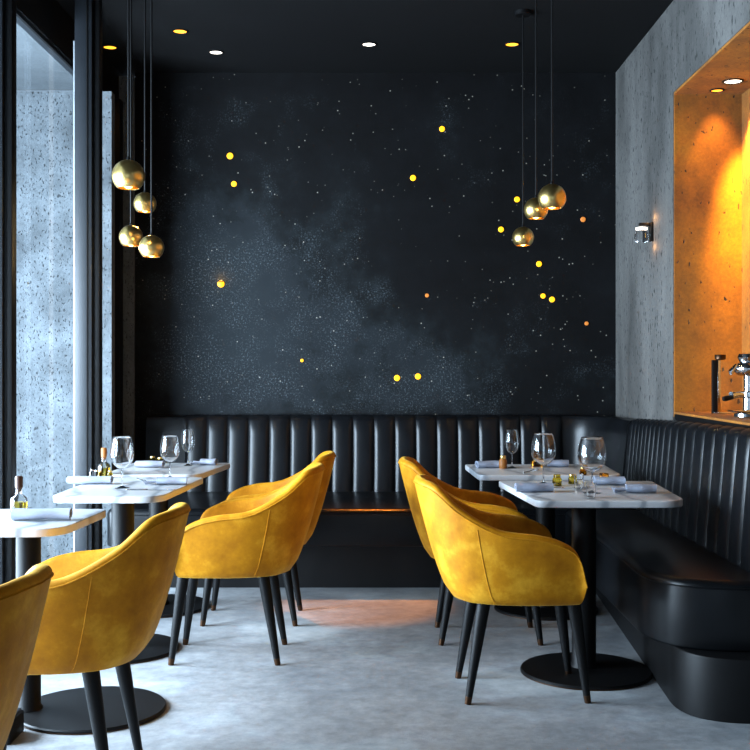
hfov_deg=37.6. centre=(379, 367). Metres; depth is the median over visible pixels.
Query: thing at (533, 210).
globe pendant
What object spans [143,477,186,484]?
napkin
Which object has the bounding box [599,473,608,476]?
spice jar
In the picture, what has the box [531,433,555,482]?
wine glass
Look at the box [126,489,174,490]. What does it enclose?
table knife
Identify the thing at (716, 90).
recessed light
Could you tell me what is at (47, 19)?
trim
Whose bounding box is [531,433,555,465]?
bowl
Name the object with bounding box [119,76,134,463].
wall
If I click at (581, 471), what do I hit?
spice jar
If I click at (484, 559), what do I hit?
tub chair
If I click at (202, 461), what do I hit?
napkin
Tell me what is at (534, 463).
spice jar
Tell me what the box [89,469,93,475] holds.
spice jar
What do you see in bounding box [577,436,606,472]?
bowl
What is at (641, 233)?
wall sconce
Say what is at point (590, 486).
tumbler
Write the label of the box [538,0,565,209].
globe pendant
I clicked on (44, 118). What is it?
window
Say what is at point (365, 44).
recessed light
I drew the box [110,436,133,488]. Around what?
wine glass
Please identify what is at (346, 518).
seat cushion
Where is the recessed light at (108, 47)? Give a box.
[102,45,117,49]
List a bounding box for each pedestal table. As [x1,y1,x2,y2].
[0,509,166,734]
[53,477,202,663]
[112,463,229,617]
[465,464,619,620]
[499,481,682,690]
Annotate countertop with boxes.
[674,412,749,428]
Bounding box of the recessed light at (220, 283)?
[217,280,223,286]
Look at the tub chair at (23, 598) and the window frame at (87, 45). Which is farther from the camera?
the window frame at (87, 45)
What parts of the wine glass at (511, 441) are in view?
stem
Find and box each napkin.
[11,508,72,519]
[66,476,112,483]
[134,461,164,466]
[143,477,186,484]
[190,458,217,464]
[475,460,498,467]
[514,483,553,491]
[547,460,568,466]
[593,476,625,484]
[611,484,656,492]
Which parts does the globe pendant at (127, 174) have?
lamp shade, cord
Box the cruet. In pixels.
[499,455,506,468]
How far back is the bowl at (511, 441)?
5.80 m
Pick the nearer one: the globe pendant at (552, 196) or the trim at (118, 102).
the globe pendant at (552, 196)
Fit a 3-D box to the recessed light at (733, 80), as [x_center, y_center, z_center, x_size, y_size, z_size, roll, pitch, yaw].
[1.720,-1.395,5.358,0.102,0.006,0.102,0,0,0]
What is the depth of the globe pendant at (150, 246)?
4.97 m
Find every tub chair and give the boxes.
[0,563,53,749]
[3,502,190,749]
[168,463,324,665]
[200,451,335,626]
[398,457,542,645]
[413,474,590,704]
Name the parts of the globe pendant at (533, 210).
lamp shade, cord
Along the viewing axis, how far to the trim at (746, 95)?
5.55 m
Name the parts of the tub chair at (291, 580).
leg, leg, leg, leg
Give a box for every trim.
[17,0,122,98]
[17,17,72,75]
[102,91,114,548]
[115,99,122,469]
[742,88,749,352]
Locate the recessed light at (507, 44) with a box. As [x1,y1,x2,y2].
[504,42,519,46]
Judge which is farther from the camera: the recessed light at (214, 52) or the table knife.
the recessed light at (214, 52)
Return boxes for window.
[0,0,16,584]
[17,91,72,561]
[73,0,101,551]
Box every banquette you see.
[107,414,634,587]
[561,415,749,723]
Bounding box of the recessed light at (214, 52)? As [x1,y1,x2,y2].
[208,50,223,54]
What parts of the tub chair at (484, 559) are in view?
leg, leg, leg, leg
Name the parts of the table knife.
handle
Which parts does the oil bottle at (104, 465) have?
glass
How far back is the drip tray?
4.88 m
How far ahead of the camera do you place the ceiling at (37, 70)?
5.97 m
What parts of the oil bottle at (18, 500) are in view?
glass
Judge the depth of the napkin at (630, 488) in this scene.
4.64 m
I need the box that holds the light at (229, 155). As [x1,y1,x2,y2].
[227,153,232,158]
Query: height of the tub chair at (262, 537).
0.833 m
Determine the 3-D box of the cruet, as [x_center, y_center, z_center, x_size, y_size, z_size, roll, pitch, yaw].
[0.649,0.496,5.801,0.042,0.068,0.042,0,0,-12]
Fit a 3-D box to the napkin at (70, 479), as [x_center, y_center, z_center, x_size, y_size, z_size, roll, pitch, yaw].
[-1.325,0.511,5.022,0.200,0.037,0.070,0,0,0]
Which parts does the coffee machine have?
portafilter handle, lever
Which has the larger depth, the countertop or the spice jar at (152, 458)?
the spice jar at (152, 458)
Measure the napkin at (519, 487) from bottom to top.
0.039 m
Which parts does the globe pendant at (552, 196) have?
lamp shade, cord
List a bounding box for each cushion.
[107,491,634,545]
[561,415,634,475]
[565,509,749,651]
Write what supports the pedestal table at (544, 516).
on the floor
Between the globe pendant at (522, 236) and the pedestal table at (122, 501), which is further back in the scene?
the globe pendant at (522, 236)
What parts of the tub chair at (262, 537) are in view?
leg, leg, leg, leg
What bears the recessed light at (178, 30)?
in the ceiling at (254, 36)
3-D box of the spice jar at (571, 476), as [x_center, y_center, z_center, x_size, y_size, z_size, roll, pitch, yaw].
[0.877,0.507,5.026,0.034,0.045,0.034,0,0,-12]
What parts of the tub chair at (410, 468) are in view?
leg, leg, leg, leg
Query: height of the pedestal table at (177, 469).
0.720 m
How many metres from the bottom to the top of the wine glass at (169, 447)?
0.205 m
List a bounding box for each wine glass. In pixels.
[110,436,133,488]
[160,435,179,476]
[181,429,194,465]
[504,429,519,467]
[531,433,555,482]
[577,436,606,493]
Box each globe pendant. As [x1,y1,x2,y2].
[112,0,144,189]
[119,0,142,246]
[134,0,155,212]
[139,0,163,257]
[512,9,533,245]
[524,0,547,219]
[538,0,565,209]
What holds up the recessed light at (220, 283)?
in the wall at (326, 252)
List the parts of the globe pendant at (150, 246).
lamp shade, cord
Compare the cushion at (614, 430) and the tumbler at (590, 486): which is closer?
the tumbler at (590, 486)
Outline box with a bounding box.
[7,708,23,744]
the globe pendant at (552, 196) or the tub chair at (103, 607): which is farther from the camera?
the globe pendant at (552, 196)
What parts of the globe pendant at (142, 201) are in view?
lamp shade, cord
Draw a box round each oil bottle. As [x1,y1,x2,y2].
[10,476,27,512]
[97,448,110,475]
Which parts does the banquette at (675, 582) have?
backrest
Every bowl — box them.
[110,436,133,468]
[160,435,179,462]
[181,429,194,451]
[504,429,519,453]
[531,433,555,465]
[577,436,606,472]
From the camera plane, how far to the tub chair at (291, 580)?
5.40 m
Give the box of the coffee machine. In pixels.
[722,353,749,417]
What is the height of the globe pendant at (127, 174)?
1.113 m
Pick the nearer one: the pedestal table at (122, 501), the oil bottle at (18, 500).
the oil bottle at (18, 500)
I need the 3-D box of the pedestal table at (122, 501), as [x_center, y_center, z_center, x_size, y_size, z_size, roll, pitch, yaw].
[-1.140,0.890,4.954,0.574,0.720,0.848,0,0,0]
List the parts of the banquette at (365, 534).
backrest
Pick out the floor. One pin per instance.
(360, 668)
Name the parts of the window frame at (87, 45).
post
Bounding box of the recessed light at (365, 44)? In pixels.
[361,42,376,46]
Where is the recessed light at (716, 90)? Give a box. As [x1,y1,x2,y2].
[709,88,724,92]
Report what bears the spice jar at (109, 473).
on the pedestal table at (122, 501)
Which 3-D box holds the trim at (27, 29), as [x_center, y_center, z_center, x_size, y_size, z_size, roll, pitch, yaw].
[-1.683,-1.640,2.110,0.033,0.050,8.620,0,0,0]
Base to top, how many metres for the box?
0.079 m
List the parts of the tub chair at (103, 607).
leg, leg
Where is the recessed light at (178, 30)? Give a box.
[172,28,187,33]
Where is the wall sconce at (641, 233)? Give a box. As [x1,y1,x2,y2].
[634,222,653,241]
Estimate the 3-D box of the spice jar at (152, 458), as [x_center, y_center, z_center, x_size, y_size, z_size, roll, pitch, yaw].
[-1.269,0.511,6.137,0.036,0.038,0.036,0,0,-12]
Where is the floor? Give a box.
[6,588,749,749]
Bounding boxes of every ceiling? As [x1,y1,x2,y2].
[17,24,72,90]
[56,0,672,76]
[674,22,749,93]
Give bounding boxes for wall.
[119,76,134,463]
[135,73,615,460]
[616,0,749,420]
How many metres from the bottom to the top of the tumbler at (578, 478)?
0.065 m
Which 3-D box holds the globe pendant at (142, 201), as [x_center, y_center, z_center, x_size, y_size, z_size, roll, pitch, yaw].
[-1.132,-1.316,5.300,0.108,1.128,0.108,0,0,0]
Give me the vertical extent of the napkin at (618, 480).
0.039 m
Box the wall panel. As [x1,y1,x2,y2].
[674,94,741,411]
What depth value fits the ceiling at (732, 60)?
5.17 m
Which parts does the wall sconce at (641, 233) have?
lamp shade, arm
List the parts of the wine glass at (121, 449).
stem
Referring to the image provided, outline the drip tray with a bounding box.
[727,409,749,411]
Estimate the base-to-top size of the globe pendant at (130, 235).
1.309 m
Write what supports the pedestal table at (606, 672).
on the floor
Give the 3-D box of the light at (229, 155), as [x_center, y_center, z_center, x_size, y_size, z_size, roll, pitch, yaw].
[-0.955,-1.349,6.996,0.041,0.041,0.008,0,0,0]
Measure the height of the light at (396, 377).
0.038 m
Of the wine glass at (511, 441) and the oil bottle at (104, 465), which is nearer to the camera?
the oil bottle at (104, 465)
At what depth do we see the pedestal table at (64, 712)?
3.95 m
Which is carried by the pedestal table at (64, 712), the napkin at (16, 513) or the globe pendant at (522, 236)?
the napkin at (16, 513)
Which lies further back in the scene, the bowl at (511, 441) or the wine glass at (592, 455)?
the bowl at (511, 441)
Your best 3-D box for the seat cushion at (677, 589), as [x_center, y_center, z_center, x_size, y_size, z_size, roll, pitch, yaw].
[1.246,0.897,4.980,0.488,0.255,2.040,0,0,0]
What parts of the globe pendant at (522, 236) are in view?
lamp shade, cord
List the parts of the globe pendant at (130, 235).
lamp shade, cord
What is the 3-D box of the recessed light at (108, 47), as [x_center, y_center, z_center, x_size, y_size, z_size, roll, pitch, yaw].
[-1.581,-1.877,6.442,0.093,0.006,0.093,0,0,0]
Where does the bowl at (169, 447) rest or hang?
on the wine glass at (169, 447)
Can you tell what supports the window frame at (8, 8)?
on the floor
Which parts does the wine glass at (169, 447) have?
stem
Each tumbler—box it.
[574,474,583,489]
[586,482,595,498]
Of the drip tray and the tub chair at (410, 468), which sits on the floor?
the tub chair at (410, 468)
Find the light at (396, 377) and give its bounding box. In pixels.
[394,375,399,380]
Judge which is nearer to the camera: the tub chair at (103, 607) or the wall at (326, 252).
the tub chair at (103, 607)
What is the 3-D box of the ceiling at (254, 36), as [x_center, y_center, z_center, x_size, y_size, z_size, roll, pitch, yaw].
[0.122,-1.930,2.450,3.755,0.100,9.300,0,0,0]
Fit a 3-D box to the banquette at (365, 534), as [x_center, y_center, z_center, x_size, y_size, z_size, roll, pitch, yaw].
[-0.010,0.772,6.496,2.980,0.956,1.000,0,0,0]
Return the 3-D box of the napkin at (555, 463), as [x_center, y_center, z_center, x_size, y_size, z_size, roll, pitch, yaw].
[0.953,0.510,5.886,0.123,0.039,0.073,0,0,0]
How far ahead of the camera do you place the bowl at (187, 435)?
5.95 m
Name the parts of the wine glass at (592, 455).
stem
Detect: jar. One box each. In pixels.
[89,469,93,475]
[107,470,112,475]
[149,456,155,460]
[531,459,542,466]
[552,474,561,485]
[568,474,573,483]
[579,467,586,474]
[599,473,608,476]
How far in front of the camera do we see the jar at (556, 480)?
4.93 m
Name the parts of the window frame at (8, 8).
post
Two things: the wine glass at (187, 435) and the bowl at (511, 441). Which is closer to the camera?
the bowl at (511, 441)
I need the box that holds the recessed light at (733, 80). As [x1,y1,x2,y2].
[722,78,743,84]
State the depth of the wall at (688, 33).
6.06 m
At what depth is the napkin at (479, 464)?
5.80 m
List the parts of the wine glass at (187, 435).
stem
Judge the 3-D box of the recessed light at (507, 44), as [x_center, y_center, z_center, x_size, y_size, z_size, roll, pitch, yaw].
[0.766,-1.877,6.383,0.093,0.006,0.093,0,0,0]
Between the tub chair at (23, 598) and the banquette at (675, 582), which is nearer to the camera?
the tub chair at (23, 598)

